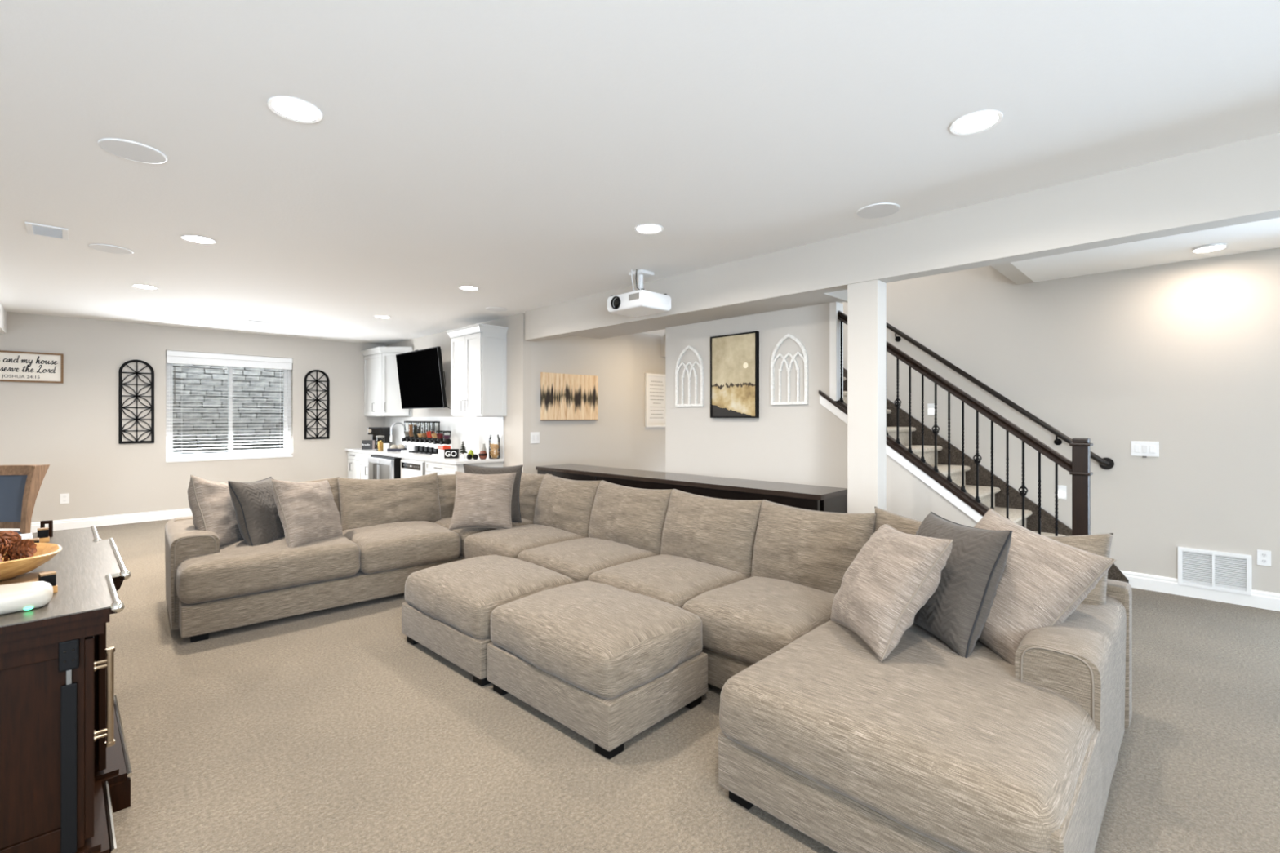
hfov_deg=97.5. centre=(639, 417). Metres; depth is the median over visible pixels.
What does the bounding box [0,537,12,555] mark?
pine cone
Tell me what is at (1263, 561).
socket
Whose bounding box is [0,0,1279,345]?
ceiling
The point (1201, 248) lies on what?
diffuser
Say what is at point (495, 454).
jar
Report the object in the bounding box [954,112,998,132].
diffuser
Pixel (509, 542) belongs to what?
seat cushion
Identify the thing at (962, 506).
trim
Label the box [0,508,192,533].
baseboard
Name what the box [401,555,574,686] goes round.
ottoman
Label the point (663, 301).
vent
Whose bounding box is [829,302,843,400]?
trim
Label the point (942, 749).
seat cushion
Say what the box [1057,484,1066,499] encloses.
night light
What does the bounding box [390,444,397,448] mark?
bowl
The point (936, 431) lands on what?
basket
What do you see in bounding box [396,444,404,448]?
bowl
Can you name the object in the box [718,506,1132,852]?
chaise section
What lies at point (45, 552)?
dough bowl
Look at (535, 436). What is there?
switch plate
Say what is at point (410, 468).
drawer
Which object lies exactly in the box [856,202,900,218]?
ceiling speaker
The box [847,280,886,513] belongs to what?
wall column
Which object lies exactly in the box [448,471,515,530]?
throw pillow
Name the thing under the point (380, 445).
glass canister
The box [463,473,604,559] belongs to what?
sofa
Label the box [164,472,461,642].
loveseat section
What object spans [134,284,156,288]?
diffuser
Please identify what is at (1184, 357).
wall
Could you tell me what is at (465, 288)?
diffuser
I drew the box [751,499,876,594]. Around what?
cushion
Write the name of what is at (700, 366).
arch frame
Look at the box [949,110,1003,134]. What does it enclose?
recessed light
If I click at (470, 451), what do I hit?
pear
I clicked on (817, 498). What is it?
console table
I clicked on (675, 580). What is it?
seat cushion
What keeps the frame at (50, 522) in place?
on the sideboard
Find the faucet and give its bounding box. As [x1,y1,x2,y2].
[390,422,406,448]
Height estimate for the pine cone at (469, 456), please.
0.068 m
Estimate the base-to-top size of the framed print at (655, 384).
0.820 m
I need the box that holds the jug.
[478,450,487,459]
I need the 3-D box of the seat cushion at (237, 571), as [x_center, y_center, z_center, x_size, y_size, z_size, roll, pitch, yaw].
[-2.747,1.054,4.157,1.081,0.286,0.847,0,0,-42]
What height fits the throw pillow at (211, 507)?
0.621 m
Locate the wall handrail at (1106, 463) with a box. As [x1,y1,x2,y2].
[886,322,1114,469]
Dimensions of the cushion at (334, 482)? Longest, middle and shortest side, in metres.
1.020 x 0.560 x 0.320 m
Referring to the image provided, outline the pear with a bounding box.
[467,448,474,457]
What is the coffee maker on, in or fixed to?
on the countertop
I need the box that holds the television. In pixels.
[395,346,451,409]
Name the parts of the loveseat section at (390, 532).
frame, arm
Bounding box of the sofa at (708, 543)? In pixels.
[587,488,766,608]
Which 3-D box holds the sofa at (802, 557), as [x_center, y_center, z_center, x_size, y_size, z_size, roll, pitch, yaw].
[0.845,0.992,3.193,0.735,0.911,1.150,0,0,45]
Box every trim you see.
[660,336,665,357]
[819,395,982,522]
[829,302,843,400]
[990,262,1034,284]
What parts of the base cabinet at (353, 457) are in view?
drawer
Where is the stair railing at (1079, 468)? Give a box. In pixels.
[818,311,1093,536]
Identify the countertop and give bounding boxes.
[345,448,504,464]
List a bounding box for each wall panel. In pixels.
[118,360,154,444]
[304,369,329,439]
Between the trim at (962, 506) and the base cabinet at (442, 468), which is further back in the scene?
the base cabinet at (442, 468)
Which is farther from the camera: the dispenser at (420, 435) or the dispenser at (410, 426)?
the dispenser at (410, 426)
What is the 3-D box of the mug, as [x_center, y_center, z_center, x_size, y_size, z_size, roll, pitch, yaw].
[-4.009,0.472,8.888,0.090,0.119,0.089,0,0,-45]
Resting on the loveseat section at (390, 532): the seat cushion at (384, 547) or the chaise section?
the seat cushion at (384, 547)
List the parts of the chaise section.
arm, panel, frame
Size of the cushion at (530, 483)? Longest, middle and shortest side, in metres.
0.740 x 0.540 x 0.287 m
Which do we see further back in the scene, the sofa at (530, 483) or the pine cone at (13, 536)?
the sofa at (530, 483)
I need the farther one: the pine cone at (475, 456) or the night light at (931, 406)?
the pine cone at (475, 456)
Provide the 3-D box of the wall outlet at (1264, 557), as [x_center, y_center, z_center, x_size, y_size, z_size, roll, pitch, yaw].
[4.723,1.065,4.250,0.009,0.115,0.072,0,0,-45]
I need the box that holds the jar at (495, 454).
[488,434,499,458]
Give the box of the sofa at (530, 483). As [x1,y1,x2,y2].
[434,471,551,559]
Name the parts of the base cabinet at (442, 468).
door, drawer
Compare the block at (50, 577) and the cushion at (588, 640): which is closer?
the block at (50, 577)
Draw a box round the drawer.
[400,457,426,478]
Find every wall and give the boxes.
[0,311,385,522]
[173,364,283,453]
[385,313,531,473]
[531,333,665,474]
[665,302,977,527]
[840,248,1279,593]
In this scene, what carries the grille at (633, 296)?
attached to the projector
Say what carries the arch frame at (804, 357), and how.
attached to the wall at (805, 444)
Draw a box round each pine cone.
[0,530,22,548]
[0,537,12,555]
[0,551,27,561]
[6,539,36,559]
[466,453,472,459]
[472,453,478,459]
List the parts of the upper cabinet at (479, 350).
door, door, crown moulding, panel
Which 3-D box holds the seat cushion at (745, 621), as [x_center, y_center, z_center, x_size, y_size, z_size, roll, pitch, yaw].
[0.728,1.081,3.077,0.716,0.266,0.820,0,0,45]
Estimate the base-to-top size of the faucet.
0.458 m
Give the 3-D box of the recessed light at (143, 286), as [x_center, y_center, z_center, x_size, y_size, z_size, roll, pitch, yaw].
[-4.893,-1.290,5.558,0.202,0.006,0.202,0,0,-45]
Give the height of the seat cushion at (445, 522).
0.253 m
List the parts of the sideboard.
frame, moulding, power strip, door, edge rail, door, handle, edge rail, plinth trim, edge rail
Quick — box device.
[0,581,53,614]
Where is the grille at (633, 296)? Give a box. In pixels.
[628,292,639,301]
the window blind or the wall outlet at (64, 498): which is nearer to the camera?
the wall outlet at (64, 498)
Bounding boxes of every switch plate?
[530,431,539,443]
[1131,440,1159,457]
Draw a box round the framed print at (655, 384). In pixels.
[644,373,665,426]
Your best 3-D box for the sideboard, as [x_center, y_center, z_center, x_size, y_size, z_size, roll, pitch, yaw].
[-2.390,1.006,2.179,1.801,0.881,0.571,0,0,44]
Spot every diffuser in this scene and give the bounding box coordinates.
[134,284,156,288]
[184,235,213,243]
[271,98,318,120]
[460,286,477,290]
[636,225,661,233]
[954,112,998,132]
[1193,245,1225,252]
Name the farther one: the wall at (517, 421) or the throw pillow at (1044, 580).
the wall at (517, 421)
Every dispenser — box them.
[400,421,412,451]
[404,421,417,452]
[408,421,421,453]
[413,421,425,453]
[417,421,430,453]
[422,421,435,453]
[426,421,439,454]
[431,431,444,456]
[440,431,452,448]
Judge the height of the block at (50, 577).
0.067 m
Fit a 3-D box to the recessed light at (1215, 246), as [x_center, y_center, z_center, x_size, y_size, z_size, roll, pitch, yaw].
[4.229,-1.258,4.172,0.184,0.020,0.184,0,0,-45]
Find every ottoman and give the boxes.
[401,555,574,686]
[487,580,707,759]
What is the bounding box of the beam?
[524,132,1279,341]
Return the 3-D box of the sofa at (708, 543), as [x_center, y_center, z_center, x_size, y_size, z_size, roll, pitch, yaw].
[0.317,0.991,3.719,0.805,0.912,1.152,0,0,45]
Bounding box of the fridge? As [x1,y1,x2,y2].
[368,454,401,479]
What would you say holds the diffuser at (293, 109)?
attached to the recessed light at (295, 109)
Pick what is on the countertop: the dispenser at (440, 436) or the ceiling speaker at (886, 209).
the dispenser at (440, 436)
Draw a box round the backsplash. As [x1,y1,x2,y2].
[384,417,503,458]
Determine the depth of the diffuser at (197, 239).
4.07 m
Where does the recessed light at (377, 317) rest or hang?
in the ceiling at (513, 151)
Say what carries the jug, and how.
on the countertop
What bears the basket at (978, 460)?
on the stair railing at (1079, 468)
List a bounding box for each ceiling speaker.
[88,244,133,254]
[97,137,168,164]
[485,306,507,311]
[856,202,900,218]
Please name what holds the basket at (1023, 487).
on the stair railing at (1079, 468)
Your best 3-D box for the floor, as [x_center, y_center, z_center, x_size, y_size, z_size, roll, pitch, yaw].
[-1.206,1.497,3.857,8.950,0.100,13.560,0,0,-45]
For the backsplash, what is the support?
attached to the wall at (517, 421)
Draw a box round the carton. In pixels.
[438,445,450,457]
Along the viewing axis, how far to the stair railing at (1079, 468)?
3.86 m
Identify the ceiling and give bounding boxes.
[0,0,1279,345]
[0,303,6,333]
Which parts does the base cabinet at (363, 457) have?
door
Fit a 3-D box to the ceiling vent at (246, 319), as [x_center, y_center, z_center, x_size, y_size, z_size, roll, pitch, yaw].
[-5.098,-1.287,7.531,0.320,0.011,0.180,0,0,-45]
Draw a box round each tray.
[386,444,406,451]
[386,448,406,451]
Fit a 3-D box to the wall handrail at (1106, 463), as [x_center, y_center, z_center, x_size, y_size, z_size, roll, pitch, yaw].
[3.236,-0.463,5.674,0.098,1.834,2.380,0,0,-45]
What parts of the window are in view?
sash, sill, sash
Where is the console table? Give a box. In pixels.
[535,463,847,513]
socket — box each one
[1261,552,1266,557]
[1261,559,1266,563]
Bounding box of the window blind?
[165,350,292,458]
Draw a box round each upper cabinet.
[360,346,413,416]
[446,323,508,416]
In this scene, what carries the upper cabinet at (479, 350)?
attached to the wall at (517, 421)
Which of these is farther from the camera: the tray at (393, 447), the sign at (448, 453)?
the tray at (393, 447)
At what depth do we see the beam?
3.41 m
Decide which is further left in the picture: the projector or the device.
the device
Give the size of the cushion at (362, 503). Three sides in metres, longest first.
0.880 x 0.560 x 0.323 m
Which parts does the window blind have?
cord, rail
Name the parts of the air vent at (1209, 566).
plate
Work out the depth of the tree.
7.31 m
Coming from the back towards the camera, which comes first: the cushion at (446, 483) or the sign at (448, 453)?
the sign at (448, 453)
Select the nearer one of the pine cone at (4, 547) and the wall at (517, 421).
the pine cone at (4, 547)
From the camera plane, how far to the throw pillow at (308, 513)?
4.15 m
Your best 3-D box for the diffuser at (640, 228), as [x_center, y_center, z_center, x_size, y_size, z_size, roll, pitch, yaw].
[0.061,-1.289,3.852,0.166,0.001,0.166,0,0,-45]
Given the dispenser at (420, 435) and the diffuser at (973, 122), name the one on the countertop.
the dispenser at (420, 435)
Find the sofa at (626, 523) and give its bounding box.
[517,480,672,582]
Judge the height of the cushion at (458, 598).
0.279 m
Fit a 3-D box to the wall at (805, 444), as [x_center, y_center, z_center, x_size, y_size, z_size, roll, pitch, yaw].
[2.581,0.032,5.876,3.240,2.830,3.500,0,0,-45]
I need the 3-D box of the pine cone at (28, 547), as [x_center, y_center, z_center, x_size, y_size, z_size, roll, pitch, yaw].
[-2.215,0.474,2.004,0.074,0.077,0.076,0,0,-21]
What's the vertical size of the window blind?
1.539 m
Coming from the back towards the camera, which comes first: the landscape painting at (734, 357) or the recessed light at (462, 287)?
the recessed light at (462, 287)
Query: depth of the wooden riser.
1.95 m
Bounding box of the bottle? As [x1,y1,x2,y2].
[481,443,486,452]
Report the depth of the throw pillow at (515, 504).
5.17 m
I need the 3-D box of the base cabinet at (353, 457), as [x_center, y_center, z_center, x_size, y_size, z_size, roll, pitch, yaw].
[-4.605,1.010,9.642,0.674,0.875,0.568,0,0,-45]
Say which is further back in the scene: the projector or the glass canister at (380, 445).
the glass canister at (380, 445)
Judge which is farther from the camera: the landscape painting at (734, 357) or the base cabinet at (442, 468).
the base cabinet at (442, 468)
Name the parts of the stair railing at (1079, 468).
handrail, newel post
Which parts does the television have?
edge trim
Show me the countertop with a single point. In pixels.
(419, 456)
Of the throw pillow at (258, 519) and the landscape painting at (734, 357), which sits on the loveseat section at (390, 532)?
the throw pillow at (258, 519)
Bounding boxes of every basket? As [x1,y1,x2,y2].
[893,397,901,408]
[931,423,939,435]
[973,452,982,465]
[1018,484,1027,497]
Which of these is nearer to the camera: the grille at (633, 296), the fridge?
the grille at (633, 296)
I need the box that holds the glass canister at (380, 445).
[376,435,384,450]
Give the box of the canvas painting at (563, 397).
[540,372,598,420]
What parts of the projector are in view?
len glass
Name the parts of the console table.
panel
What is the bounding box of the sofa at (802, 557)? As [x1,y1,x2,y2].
[682,499,876,688]
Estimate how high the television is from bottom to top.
0.891 m
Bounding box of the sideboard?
[0,525,133,852]
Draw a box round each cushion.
[175,535,360,604]
[297,476,340,516]
[337,472,440,530]
[342,520,461,573]
[404,555,574,639]
[434,516,533,556]
[437,474,455,518]
[463,524,583,559]
[490,580,702,699]
[517,537,656,582]
[519,471,551,521]
[533,473,604,537]
[587,554,747,608]
[588,480,672,555]
[660,488,766,577]
[682,576,835,664]
[719,620,1095,852]
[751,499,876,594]
[874,506,1113,605]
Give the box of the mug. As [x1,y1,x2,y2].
[383,443,389,451]
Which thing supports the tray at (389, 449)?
on the tray at (393, 447)
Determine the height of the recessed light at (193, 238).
0.006 m
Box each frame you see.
[40,520,53,537]
[675,345,703,406]
[770,333,808,404]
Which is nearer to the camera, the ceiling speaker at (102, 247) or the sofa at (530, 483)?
the ceiling speaker at (102, 247)
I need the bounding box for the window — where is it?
[165,355,293,462]
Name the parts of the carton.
lid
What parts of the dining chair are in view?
rail, panel, rail, post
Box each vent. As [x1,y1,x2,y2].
[25,222,68,239]
[244,318,275,324]
[661,299,668,304]
[1177,546,1251,595]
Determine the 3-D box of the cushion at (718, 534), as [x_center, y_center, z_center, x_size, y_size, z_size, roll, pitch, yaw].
[0.492,0.802,3.894,0.805,0.550,0.346,0,-15,45]
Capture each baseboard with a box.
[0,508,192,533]
[1120,570,1279,611]
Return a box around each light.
[23,606,33,609]
[132,284,159,289]
[181,235,216,244]
[266,96,323,123]
[373,315,391,318]
[457,285,479,290]
[634,223,663,234]
[927,403,934,415]
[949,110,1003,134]
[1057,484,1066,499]
[1191,243,1226,253]
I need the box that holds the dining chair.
[0,464,49,533]
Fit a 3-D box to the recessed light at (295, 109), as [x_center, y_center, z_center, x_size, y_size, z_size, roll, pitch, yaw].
[-1.446,-1.290,2.358,0.202,0.006,0.202,0,0,-45]
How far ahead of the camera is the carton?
7.44 m
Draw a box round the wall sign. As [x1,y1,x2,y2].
[0,350,63,383]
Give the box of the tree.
[459,440,467,457]
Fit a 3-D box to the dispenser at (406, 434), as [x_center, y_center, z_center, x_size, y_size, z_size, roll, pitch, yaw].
[-3.647,0.294,8.798,0.164,0.478,0.126,0,0,-45]
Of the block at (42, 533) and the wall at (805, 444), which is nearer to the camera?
the block at (42, 533)
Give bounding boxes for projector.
[607,269,671,317]
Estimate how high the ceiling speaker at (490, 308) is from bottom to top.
0.007 m
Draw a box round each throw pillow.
[187,475,243,546]
[227,476,284,546]
[271,479,342,547]
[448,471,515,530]
[463,464,523,522]
[830,523,953,661]
[913,511,1012,657]
[973,507,1115,665]
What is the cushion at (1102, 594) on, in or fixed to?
on the chaise section
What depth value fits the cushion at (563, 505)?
4.83 m
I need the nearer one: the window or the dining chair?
the dining chair
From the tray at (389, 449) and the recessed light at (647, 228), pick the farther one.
the tray at (389, 449)
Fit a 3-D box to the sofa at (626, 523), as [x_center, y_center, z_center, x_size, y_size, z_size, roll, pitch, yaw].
[-0.248,0.991,4.285,0.845,0.912,1.150,0,0,45]
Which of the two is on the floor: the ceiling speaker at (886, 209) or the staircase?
the staircase
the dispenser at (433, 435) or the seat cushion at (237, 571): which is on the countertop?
the dispenser at (433, 435)
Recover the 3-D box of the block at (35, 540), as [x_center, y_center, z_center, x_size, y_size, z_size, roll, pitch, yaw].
[-2.500,0.538,2.309,0.048,0.076,0.043,0,0,-45]
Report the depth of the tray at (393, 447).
8.78 m
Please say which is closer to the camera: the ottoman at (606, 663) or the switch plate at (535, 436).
the ottoman at (606, 663)
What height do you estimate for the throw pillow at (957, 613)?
0.524 m
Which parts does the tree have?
pot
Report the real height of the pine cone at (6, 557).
0.077 m
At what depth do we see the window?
8.55 m
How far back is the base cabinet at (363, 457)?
9.08 m
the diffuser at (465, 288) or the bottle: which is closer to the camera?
the diffuser at (465, 288)
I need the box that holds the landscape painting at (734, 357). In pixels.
[710,331,759,417]
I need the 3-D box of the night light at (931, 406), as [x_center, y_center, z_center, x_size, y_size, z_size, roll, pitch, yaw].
[3.064,-0.083,5.907,0.012,0.124,0.076,0,0,-45]
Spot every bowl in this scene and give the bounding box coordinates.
[0,542,62,581]
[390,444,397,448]
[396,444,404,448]
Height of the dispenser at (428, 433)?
0.478 m
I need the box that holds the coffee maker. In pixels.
[367,426,390,448]
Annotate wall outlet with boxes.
[59,493,69,503]
[1257,549,1271,566]
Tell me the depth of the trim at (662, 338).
8.79 m
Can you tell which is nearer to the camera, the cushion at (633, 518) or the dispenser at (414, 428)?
the cushion at (633, 518)
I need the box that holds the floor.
[95,519,1279,852]
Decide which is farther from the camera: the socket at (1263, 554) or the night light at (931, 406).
the night light at (931, 406)
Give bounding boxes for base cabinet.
[347,451,359,479]
[359,452,373,479]
[425,461,502,475]
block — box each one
[25,537,39,542]
[36,527,49,542]
[38,570,57,592]
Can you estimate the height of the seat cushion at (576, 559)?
0.269 m
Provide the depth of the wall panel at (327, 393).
9.29 m
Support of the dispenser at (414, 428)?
on the countertop
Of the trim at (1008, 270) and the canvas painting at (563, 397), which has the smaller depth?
the trim at (1008, 270)
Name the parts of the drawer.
control panel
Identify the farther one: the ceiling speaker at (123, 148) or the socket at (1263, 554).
the socket at (1263, 554)
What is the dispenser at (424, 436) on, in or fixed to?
on the countertop
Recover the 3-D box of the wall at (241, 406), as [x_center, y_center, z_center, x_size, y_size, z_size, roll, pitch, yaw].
[-6.926,-0.303,9.441,3.157,2.900,0.173,0,0,-45]
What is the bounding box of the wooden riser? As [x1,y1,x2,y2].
[0,571,45,585]
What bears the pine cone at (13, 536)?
on the pine cone at (6, 557)
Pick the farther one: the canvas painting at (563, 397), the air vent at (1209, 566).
the canvas painting at (563, 397)
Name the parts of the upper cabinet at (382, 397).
door, crown moulding, door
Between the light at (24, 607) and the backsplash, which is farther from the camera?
the backsplash
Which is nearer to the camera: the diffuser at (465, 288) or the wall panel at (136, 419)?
the diffuser at (465, 288)
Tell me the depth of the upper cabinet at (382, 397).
9.25 m
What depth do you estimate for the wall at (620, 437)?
7.92 m
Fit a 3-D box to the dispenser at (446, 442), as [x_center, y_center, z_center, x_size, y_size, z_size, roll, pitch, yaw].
[-2.680,0.359,7.743,0.160,0.348,0.112,0,0,-45]
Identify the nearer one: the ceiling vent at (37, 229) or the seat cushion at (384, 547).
the ceiling vent at (37, 229)
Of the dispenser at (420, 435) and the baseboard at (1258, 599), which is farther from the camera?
the dispenser at (420, 435)
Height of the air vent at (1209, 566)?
0.307 m
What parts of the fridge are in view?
door glass, door, handle, handle, door glass, door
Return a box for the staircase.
[843,367,1128,583]
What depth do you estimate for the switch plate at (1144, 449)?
4.72 m

